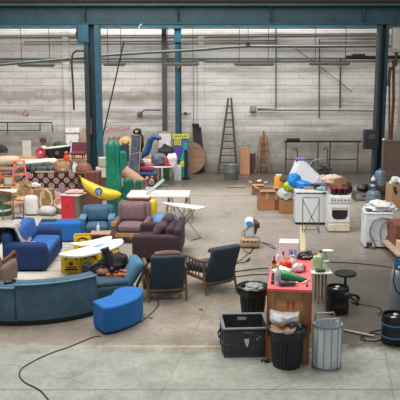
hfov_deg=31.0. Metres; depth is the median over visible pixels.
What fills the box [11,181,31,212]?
wooden chair
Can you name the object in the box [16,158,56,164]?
mattress
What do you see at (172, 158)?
bag
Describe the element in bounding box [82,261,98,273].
holdall
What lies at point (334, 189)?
can
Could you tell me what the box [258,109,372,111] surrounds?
conduit
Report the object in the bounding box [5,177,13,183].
picture
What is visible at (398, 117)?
wall
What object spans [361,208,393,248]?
washing machine
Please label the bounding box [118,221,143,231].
seat cushion
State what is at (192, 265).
seat cushion
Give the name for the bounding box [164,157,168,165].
pouch
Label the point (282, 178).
rag
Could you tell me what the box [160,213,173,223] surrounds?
cushion
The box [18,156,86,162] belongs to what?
trestle table
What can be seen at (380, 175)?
water jug
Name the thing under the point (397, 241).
wooden block
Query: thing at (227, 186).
plank
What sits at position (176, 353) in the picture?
floor
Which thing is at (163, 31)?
steel post
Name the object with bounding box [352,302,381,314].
cable
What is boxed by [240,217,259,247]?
vacuum cleaner
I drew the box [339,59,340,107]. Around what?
conduit
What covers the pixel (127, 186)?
cactus
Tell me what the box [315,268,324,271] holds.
sponge
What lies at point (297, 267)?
plastic bag
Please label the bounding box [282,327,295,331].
scrap
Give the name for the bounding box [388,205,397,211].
cloth
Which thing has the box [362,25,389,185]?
steel column
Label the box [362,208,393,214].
countertop
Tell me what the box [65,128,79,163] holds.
whiteboard
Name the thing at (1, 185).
wooden crate
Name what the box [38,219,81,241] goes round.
bench
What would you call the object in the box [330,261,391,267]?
cable
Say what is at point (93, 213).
cushion
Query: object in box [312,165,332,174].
tarp
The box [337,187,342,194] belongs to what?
can
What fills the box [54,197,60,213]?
shell chair
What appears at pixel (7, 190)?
tray
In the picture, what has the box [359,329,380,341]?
cable
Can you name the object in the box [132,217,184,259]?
sofa
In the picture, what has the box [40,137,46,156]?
doll
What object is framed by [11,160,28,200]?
step ladder
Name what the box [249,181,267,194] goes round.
cardboard box
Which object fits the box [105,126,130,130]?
danger lettering
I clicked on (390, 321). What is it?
keg
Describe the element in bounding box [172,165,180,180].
carton
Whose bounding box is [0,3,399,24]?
beam
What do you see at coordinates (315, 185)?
speaker box
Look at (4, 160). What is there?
cushion
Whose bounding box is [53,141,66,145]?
tarp
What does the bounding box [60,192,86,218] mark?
base cabinet
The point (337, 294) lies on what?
keg
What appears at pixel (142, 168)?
folded cloth
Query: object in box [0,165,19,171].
cushion
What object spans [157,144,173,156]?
bag
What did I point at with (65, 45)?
trim
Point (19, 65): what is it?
strip light
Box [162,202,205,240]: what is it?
ironing board
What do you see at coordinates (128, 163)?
board
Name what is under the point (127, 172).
roll
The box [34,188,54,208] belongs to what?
cardboard box
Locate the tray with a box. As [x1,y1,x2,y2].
[0,189,17,192]
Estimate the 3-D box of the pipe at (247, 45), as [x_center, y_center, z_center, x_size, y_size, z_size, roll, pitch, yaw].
[-0.227,-5.373,24.944,14.317,1.526,0.100,0,10,0]
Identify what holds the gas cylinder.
on the floor
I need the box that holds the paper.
[389,176,399,183]
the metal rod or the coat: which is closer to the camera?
the metal rod
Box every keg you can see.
[325,283,349,315]
[380,310,399,346]
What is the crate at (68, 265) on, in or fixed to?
on the floor
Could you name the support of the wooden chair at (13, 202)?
on the floor
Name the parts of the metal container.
handle, handle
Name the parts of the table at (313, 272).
leg, leg, leg, leg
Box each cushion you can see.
[0,156,19,165]
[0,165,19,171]
[14,217,36,241]
[31,235,59,245]
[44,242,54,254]
[65,189,83,193]
[85,221,108,231]
[87,207,108,220]
[96,274,127,287]
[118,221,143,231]
[121,203,144,220]
[152,213,176,221]
[153,221,167,233]
[154,250,180,255]
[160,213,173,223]
[165,224,174,234]
[185,258,208,272]
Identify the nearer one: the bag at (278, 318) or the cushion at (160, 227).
the bag at (278, 318)
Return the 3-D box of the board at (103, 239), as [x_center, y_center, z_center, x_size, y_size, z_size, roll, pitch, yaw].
[-2.270,0.865,15.047,1.018,0.090,0.360,-9,13,-40]
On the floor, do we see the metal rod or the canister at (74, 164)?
the metal rod
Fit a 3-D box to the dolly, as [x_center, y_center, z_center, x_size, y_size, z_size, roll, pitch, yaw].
[4.600,1.098,15.432,1.150,0.225,1.500,0,10,0]
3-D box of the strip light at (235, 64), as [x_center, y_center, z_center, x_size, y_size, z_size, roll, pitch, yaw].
[1.916,-5.608,26.223,1.583,1.438,0.120,0,10,0]
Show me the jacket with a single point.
(120, 260)
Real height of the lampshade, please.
0.295 m
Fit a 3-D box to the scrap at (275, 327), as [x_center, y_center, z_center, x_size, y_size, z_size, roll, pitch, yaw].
[1.067,1.737,9.581,0.274,0.162,0.154,-6,12,-29]
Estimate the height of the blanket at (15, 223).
0.464 m
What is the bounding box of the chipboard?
[240,147,249,174]
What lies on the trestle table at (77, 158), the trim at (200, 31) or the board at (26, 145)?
the board at (26, 145)
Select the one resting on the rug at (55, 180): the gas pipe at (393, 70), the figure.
the figure
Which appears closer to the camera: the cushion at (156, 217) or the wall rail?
the cushion at (156, 217)
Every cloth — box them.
[139,166,153,171]
[316,186,326,190]
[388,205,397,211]
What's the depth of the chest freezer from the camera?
18.55 m
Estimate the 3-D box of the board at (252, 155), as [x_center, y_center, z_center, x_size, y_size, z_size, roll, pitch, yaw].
[2.042,-1.418,27.969,0.231,0.784,0.107,0,10,0]
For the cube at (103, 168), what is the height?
0.308 m
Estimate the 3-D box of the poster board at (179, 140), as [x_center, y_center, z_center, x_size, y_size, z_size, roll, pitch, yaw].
[-0.712,-1.650,26.897,0.601,1.619,0.155,0,10,0]
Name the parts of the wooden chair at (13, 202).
leg, rail, leg, seat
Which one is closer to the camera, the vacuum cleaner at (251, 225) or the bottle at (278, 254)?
the bottle at (278, 254)
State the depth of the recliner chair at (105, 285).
12.23 m
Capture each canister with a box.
[72,162,76,172]
[274,174,282,188]
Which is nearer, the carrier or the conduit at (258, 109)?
the carrier
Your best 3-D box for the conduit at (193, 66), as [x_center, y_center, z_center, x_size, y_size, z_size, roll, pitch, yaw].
[-0.248,-3.977,27.864,0.034,2.377,0.030,0,10,0]
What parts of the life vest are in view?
panel, panel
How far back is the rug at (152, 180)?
24.32 m
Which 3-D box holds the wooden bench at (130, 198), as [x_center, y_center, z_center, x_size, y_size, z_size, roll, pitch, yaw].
[-1.457,-0.045,17.244,0.550,0.090,0.200,1,10,4]
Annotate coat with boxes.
[141,134,143,151]
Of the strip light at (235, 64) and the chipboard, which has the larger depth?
the chipboard
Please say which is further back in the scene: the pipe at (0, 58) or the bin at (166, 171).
the pipe at (0, 58)
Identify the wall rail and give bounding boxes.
[0,122,52,131]
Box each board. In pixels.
[22,141,30,156]
[70,236,111,245]
[121,147,129,185]
[158,131,171,175]
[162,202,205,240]
[173,134,188,176]
[250,153,255,173]
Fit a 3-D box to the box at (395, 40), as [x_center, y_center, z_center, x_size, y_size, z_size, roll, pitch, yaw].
[5.992,-4.606,22.110,0.399,2.202,0.250,0,10,0]
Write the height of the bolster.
0.258 m
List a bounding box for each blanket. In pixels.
[0,219,31,243]
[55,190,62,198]
[139,171,156,175]
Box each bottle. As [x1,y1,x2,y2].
[272,256,276,268]
[274,264,280,285]
[276,251,279,263]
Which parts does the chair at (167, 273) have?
armrest, leg, rail, backrest, leg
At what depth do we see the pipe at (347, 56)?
23.71 m
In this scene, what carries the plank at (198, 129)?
on the floor
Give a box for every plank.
[83,129,86,162]
[184,150,186,179]
[192,124,199,172]
[196,127,204,172]
[227,186,244,187]
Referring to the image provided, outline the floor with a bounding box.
[0,172,399,399]
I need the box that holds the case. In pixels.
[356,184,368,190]
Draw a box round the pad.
[0,279,16,283]
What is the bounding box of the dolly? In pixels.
[380,239,399,256]
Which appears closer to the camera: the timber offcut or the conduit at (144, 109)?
the timber offcut
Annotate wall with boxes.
[0,29,399,171]
[396,76,399,139]
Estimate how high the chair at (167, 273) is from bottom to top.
0.918 m
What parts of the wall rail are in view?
rail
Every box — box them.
[24,195,37,215]
[25,187,42,195]
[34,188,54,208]
[77,173,84,191]
[102,178,105,199]
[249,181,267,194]
[250,106,255,111]
[254,185,278,209]
[278,198,293,212]
[279,239,298,258]
[312,183,319,189]
[387,13,399,85]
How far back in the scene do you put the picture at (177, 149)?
26.86 m
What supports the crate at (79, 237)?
on the floor
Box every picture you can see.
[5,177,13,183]
[174,146,180,157]
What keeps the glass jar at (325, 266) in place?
on the table at (313, 272)
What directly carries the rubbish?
in the rubbish bin at (251, 300)
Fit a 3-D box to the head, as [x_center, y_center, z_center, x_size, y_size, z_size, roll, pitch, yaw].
[-2.069,-2.244,23.718,0.300,0.247,0.309,0,10,0]
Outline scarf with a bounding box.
[121,145,128,161]
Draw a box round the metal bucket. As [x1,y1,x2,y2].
[223,164,239,179]
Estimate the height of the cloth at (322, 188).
0.102 m
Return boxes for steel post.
[161,29,166,130]
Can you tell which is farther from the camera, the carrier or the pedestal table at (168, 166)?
the pedestal table at (168, 166)
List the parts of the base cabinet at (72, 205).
door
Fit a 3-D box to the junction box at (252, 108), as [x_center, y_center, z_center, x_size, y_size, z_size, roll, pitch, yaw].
[2.062,-3.529,27.948,0.240,0.240,0.132,0,10,0]
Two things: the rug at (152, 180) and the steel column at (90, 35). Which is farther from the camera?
the rug at (152, 180)
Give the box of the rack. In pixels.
[284,138,361,173]
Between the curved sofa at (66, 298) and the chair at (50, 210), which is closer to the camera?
the curved sofa at (66, 298)
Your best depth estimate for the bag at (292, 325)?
9.53 m
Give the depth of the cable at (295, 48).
27.65 m
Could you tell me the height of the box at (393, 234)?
0.470 m
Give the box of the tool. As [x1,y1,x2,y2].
[280,281,297,285]
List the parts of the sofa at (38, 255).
backrest, armrest, armrest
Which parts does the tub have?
lid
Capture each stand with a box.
[302,197,319,232]
[375,186,385,200]
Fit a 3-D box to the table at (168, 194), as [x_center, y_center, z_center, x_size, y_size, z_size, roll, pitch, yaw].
[-1.035,0.181,19.123,1.707,0.744,0.950,0,10,2]
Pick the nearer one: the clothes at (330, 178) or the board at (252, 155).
the clothes at (330, 178)
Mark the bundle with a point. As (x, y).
(3, 149)
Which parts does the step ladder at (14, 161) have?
rail, rail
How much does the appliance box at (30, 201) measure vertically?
0.558 m
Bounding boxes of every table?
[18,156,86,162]
[90,230,110,239]
[126,190,193,223]
[152,164,177,185]
[311,269,332,303]
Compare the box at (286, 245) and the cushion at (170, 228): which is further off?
the cushion at (170, 228)
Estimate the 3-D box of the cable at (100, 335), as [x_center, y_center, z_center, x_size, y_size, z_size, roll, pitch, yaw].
[-1.988,2.224,9.710,0.750,0.016,2.278,1,10,7]
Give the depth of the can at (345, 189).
17.66 m
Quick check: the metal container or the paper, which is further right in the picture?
the paper
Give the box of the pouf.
[93,287,142,332]
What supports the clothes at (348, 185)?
on the stove
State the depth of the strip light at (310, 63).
26.27 m
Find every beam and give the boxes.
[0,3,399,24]
[0,25,399,28]
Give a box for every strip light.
[12,26,54,66]
[101,26,125,65]
[159,26,198,65]
[231,26,273,65]
[308,26,349,65]
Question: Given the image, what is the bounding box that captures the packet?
[279,259,291,267]
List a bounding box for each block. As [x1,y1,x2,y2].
[351,54,364,57]
[396,240,399,249]
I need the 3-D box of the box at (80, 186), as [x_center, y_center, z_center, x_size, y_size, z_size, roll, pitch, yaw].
[-3.640,-0.482,22.661,0.360,0.800,0.371,0,10,0]
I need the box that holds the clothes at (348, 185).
[341,183,352,193]
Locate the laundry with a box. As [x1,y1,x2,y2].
[363,199,393,211]
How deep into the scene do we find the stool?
12.30 m
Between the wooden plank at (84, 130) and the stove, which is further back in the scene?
the wooden plank at (84, 130)
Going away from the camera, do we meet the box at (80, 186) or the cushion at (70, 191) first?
the cushion at (70, 191)
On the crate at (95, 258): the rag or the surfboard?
the surfboard
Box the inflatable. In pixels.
[141,134,160,158]
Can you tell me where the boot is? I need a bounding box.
[100,246,114,272]
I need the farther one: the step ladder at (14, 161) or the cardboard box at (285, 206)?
the step ladder at (14, 161)
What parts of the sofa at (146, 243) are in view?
armrest, armrest, backrest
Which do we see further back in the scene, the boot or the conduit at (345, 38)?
the conduit at (345, 38)
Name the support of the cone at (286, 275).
on the counter at (294, 298)
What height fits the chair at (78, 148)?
0.558 m
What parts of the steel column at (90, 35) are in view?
rust plate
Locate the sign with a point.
(162, 180)
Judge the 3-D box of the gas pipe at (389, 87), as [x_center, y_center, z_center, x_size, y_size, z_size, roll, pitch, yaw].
[6.166,-2.315,23.457,0.240,4.035,0.070,0,10,0]
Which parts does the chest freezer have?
lid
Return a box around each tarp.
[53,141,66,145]
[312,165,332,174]
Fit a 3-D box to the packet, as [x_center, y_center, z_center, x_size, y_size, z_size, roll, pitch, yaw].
[1.264,0.943,10.636,0.184,0.129,0.132,0,10,0]
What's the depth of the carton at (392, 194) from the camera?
20.48 m
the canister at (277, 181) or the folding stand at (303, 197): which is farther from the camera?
the canister at (277, 181)
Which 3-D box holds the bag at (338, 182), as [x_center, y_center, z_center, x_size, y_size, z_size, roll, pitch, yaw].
[3.443,-0.402,17.965,0.652,0.453,0.460,0,10,0]
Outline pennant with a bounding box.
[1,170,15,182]
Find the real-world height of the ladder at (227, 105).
2.919 m
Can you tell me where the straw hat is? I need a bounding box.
[119,136,131,146]
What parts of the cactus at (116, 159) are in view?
arm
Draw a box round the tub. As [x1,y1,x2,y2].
[44,145,70,158]
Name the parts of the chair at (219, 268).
rail, armrest, leg, rail, backrest, leg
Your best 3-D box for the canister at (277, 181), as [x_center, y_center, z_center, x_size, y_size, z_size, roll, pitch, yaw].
[2.363,-0.337,21.674,0.270,0.862,0.270,0,10,0]
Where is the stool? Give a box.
[334,269,359,304]
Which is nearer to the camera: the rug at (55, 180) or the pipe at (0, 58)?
the rug at (55, 180)
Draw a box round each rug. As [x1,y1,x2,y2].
[20,171,77,190]
[140,175,158,185]
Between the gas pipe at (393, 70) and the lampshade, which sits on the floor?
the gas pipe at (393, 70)
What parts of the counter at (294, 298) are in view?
rail, panel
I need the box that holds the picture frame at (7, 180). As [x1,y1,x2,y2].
[3,176,14,185]
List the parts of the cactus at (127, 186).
arm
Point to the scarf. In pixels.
(125, 148)
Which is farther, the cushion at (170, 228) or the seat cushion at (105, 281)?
the cushion at (170, 228)
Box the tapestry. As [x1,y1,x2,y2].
[130,134,140,189]
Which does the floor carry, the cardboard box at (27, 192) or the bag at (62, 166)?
the cardboard box at (27, 192)
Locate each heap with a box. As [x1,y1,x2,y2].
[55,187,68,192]
[309,158,330,172]
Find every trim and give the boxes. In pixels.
[62,29,72,167]
[198,29,203,148]
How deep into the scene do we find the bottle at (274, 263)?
10.51 m
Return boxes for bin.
[163,168,170,180]
[236,281,267,312]
[267,323,307,369]
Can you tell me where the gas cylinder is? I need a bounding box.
[388,259,399,309]
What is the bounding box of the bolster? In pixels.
[142,159,153,165]
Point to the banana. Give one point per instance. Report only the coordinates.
(101, 192)
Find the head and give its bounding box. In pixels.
[133,128,141,134]
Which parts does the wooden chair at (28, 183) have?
seat, rail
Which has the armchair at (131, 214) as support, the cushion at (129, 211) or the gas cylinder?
the cushion at (129, 211)
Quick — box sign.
[146,179,164,194]
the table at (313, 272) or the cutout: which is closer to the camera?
the table at (313, 272)
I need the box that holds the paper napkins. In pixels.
[272,265,292,272]
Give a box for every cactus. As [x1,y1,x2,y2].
[105,140,126,216]
[122,177,141,199]
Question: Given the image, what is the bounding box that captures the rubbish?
[245,282,263,288]
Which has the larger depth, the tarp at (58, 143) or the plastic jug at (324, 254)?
the tarp at (58, 143)
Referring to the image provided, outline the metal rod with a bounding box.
[344,329,373,336]
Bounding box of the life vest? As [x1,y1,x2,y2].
[106,268,126,276]
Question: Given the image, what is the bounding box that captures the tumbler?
[290,255,296,268]
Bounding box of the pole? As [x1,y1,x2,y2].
[103,41,124,135]
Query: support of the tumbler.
on the counter at (294, 298)
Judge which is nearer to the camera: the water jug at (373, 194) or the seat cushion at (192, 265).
the seat cushion at (192, 265)
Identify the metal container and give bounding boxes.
[311,312,342,371]
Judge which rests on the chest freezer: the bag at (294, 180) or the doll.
the bag at (294, 180)
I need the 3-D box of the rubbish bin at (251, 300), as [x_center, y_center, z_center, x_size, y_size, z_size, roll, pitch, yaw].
[0.856,1.618,11.644,0.541,0.530,0.542,0,10,0]
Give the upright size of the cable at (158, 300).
0.016 m
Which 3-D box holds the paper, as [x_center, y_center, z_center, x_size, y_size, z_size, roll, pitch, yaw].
[5.633,-0.526,20.636,0.452,0.292,0.473,0,10,0]
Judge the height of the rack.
1.394 m
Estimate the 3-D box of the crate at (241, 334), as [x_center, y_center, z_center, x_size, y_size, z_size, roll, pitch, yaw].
[0.627,1.915,10.273,0.752,0.416,0.672,-1,10,-3]
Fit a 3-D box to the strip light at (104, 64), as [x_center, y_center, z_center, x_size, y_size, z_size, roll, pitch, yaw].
[-3.188,-5.608,26.223,0.961,1.438,0.120,0,10,0]
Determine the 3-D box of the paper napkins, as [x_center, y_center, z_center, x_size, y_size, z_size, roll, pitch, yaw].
[1.173,1.007,10.276,0.302,0.130,0.234,0,10,0]
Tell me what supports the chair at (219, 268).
on the floor
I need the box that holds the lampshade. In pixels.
[76,163,91,172]
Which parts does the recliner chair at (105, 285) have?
backrest, frame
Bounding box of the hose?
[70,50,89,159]
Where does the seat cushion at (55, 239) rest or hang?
on the sofa at (38, 255)
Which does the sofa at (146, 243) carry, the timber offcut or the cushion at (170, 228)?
the cushion at (170, 228)
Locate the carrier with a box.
[297,251,312,259]
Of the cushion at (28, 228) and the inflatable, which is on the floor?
the inflatable
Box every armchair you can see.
[0,250,17,280]
[78,204,115,236]
[111,200,152,238]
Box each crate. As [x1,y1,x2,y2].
[0,184,24,197]
[61,250,81,272]
[74,233,91,249]
[81,253,101,264]
[84,170,101,204]
[99,248,118,256]
[217,312,265,356]
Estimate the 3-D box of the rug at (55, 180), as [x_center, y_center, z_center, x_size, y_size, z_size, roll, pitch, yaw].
[-4.734,-0.616,23.391,1.972,0.650,1.028,0,10,0]
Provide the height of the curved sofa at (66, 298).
0.712 m
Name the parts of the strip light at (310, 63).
suspension rod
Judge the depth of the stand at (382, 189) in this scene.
21.68 m
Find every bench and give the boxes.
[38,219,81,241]
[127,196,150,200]
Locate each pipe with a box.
[0,25,390,65]
[0,58,344,59]
[346,55,399,58]
[388,66,390,139]
[390,60,394,139]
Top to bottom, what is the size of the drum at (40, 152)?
0.363 m
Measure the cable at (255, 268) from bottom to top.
0.022 m
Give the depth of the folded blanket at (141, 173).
24.35 m
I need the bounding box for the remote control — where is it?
[41,218,56,221]
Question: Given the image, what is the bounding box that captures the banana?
[79,175,122,199]
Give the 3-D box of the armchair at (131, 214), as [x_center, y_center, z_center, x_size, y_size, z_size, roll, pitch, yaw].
[-1.586,0.503,16.904,0.860,0.880,0.939,1,10,4]
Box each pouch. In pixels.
[96,269,107,275]
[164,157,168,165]
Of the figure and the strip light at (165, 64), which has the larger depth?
the strip light at (165, 64)
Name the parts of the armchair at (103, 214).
armrest, backrest, armrest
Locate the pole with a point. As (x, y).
(123, 41)
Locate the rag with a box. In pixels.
[279,175,287,182]
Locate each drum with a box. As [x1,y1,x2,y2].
[0,194,11,216]
[35,147,45,157]
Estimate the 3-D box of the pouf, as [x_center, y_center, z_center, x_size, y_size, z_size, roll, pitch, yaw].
[-1.254,1.724,11.327,0.578,0.432,1.141,5,11,28]
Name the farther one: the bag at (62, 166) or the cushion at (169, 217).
the bag at (62, 166)
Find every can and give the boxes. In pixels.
[332,187,336,194]
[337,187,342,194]
[342,187,347,194]
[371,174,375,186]
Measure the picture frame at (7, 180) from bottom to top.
0.301 m
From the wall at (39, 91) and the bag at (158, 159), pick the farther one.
the wall at (39, 91)
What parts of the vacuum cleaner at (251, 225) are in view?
tank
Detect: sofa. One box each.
[0,271,96,325]
[1,216,61,270]
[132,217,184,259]
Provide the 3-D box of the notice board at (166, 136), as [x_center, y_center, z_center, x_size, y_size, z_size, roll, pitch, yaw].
[-1.327,-1.742,27.170,0.532,1.702,0.169,0,10,0]
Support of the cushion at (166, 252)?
on the chair at (167, 273)
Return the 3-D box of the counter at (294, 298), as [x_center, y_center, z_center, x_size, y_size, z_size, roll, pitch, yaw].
[1.318,1.554,10.549,0.602,1.040,1.728,1,10,8]
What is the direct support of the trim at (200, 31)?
attached to the wall at (39, 91)
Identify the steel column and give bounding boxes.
[75,24,103,169]
[174,29,181,133]
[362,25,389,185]
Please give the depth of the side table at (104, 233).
15.73 m
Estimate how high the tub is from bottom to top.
0.482 m
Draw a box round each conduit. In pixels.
[0,33,375,36]
[28,40,274,41]
[141,109,160,112]
[193,66,193,123]
[258,29,276,108]
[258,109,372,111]
[318,38,375,117]
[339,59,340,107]
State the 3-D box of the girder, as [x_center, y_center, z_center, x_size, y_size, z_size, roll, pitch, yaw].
[-5.700,-6.371,22.557,27.500,0.355,0.650,0,10,0]
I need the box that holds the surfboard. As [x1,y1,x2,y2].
[59,238,123,257]
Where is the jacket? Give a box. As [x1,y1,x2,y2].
[96,252,128,270]
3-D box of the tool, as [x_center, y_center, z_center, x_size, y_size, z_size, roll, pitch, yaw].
[1.203,1.128,9.757,0.240,0.067,0.064,-1,10,-6]
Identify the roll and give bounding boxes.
[26,182,40,187]
[121,166,147,189]
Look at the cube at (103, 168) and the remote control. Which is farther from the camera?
the cube at (103, 168)
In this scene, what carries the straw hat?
hanging from the coat stand
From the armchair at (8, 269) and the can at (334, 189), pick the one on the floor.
the armchair at (8, 269)
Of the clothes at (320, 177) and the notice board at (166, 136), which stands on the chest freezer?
the clothes at (320, 177)
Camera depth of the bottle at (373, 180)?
21.64 m
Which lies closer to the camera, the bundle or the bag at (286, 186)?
the bag at (286, 186)
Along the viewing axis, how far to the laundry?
16.08 m
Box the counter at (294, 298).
[266,256,311,363]
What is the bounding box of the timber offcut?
[35,171,54,172]
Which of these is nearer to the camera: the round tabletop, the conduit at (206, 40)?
the conduit at (206, 40)
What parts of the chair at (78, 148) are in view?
seat, backrest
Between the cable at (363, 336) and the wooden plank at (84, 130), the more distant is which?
the wooden plank at (84, 130)
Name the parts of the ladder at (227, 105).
rail, rail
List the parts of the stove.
oven door, drawer, control panel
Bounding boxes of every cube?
[96,166,105,177]
[98,157,105,166]
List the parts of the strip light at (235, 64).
suspension rod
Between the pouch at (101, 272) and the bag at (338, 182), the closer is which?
the pouch at (101, 272)
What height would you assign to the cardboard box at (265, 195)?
0.655 m
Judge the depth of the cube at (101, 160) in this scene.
22.02 m
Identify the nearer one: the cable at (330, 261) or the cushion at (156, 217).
the cable at (330, 261)
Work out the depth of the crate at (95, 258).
14.16 m
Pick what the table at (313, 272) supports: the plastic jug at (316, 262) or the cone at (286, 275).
the plastic jug at (316, 262)
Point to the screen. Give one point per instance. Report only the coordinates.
(390, 164)
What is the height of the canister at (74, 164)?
0.330 m
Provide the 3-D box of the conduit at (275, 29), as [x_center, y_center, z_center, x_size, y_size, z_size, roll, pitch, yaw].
[2.610,-5.026,27.647,0.724,3.078,0.052,0,10,0]
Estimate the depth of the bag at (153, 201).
18.02 m
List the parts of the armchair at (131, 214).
armrest, rail, backrest, armrest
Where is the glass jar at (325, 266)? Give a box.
[322,260,328,271]
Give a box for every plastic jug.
[311,252,321,269]
[319,250,326,267]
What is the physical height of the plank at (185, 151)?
1.099 m
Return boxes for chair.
[0,191,23,219]
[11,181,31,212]
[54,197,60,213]
[70,142,86,158]
[88,253,148,299]
[142,250,187,302]
[181,243,240,295]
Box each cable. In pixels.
[19,335,100,399]
[140,300,158,322]
[235,268,266,271]
[236,274,267,276]
[295,48,351,91]
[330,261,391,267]
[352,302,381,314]
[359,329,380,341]
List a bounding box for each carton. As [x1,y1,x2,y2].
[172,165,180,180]
[385,182,399,210]
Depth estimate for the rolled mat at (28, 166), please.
23.12 m
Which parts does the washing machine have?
panel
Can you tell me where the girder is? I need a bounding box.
[0,0,399,2]
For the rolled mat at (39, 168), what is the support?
on the rug at (55, 180)
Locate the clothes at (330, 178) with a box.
[321,174,341,183]
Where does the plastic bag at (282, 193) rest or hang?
on the cardboard box at (285, 206)
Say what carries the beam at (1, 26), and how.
on the steel column at (177, 32)
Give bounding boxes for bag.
[56,160,70,172]
[150,153,165,165]
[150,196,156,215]
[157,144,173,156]
[167,153,177,165]
[270,309,299,326]
[277,187,293,199]
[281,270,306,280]
[283,182,293,189]
[287,173,311,187]
[288,322,300,331]
[292,263,303,272]
[325,177,350,193]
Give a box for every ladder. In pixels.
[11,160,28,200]
[217,98,236,173]
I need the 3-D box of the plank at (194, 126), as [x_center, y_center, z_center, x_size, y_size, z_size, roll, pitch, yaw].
[-0.129,-2.018,28.080,0.359,1.925,0.123,0,10,0]
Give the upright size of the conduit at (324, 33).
0.133 m
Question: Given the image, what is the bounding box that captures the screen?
[381,138,399,181]
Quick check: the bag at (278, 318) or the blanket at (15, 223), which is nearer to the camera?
the bag at (278, 318)
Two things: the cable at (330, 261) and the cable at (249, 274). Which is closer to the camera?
the cable at (249, 274)
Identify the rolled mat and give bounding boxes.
[25,162,50,170]
[30,166,54,172]
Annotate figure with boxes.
[63,151,70,161]
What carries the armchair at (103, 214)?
on the floor
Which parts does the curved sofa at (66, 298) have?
panel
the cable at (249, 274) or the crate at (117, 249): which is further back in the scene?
the crate at (117, 249)
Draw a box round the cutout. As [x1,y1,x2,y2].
[180,143,190,178]
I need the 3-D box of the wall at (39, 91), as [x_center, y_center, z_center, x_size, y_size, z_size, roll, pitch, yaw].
[-5.700,-5.070,27.893,28.000,8.000,0.300,0,10,0]
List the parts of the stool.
seat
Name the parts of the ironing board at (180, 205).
leg, leg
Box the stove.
[325,192,350,231]
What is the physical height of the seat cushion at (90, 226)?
0.207 m
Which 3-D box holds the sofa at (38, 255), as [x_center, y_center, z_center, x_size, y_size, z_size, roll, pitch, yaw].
[-3.478,0.826,14.977,0.935,0.920,1.700,0,10,0]
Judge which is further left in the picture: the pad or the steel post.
the pad
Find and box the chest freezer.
[293,187,326,224]
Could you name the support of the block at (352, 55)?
attached to the pipe at (347, 56)
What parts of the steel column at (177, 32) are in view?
edge plate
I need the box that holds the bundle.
[0,144,7,152]
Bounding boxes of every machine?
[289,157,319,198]
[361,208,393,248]
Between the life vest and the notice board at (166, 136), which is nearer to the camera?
the life vest
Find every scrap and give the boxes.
[270,325,281,330]
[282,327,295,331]
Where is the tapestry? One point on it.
(136, 139)
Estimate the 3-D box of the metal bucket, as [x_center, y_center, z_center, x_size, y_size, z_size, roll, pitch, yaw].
[1.147,-1.028,26.444,0.527,0.550,0.530,9,13,41]
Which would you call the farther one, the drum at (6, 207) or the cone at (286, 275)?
the drum at (6, 207)
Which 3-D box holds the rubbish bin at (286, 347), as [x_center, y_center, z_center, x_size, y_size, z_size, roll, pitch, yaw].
[1.169,1.948,9.680,0.547,0.569,0.549,0,10,0]
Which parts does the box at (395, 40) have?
door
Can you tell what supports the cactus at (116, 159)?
on the floor
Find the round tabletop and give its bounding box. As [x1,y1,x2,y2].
[189,141,205,173]
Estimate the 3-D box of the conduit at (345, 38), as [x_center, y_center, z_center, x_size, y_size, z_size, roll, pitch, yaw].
[5.627,-4.677,27.730,2.175,3.026,0.050,0,10,0]
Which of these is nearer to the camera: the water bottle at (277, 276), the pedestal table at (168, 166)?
the water bottle at (277, 276)
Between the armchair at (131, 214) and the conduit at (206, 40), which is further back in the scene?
the conduit at (206, 40)
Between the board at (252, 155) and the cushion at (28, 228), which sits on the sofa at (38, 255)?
the cushion at (28, 228)
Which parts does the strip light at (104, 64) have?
suspension rod, suspension rod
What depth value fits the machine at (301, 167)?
21.73 m
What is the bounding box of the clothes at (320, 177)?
[316,174,324,183]
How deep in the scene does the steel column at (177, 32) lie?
27.16 m
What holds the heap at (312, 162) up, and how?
on the floor
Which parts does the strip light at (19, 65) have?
suspension rod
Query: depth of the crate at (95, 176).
20.97 m
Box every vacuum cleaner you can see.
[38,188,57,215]
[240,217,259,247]
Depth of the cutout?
26.54 m
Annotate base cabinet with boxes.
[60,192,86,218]
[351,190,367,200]
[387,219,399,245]
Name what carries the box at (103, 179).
on the floor

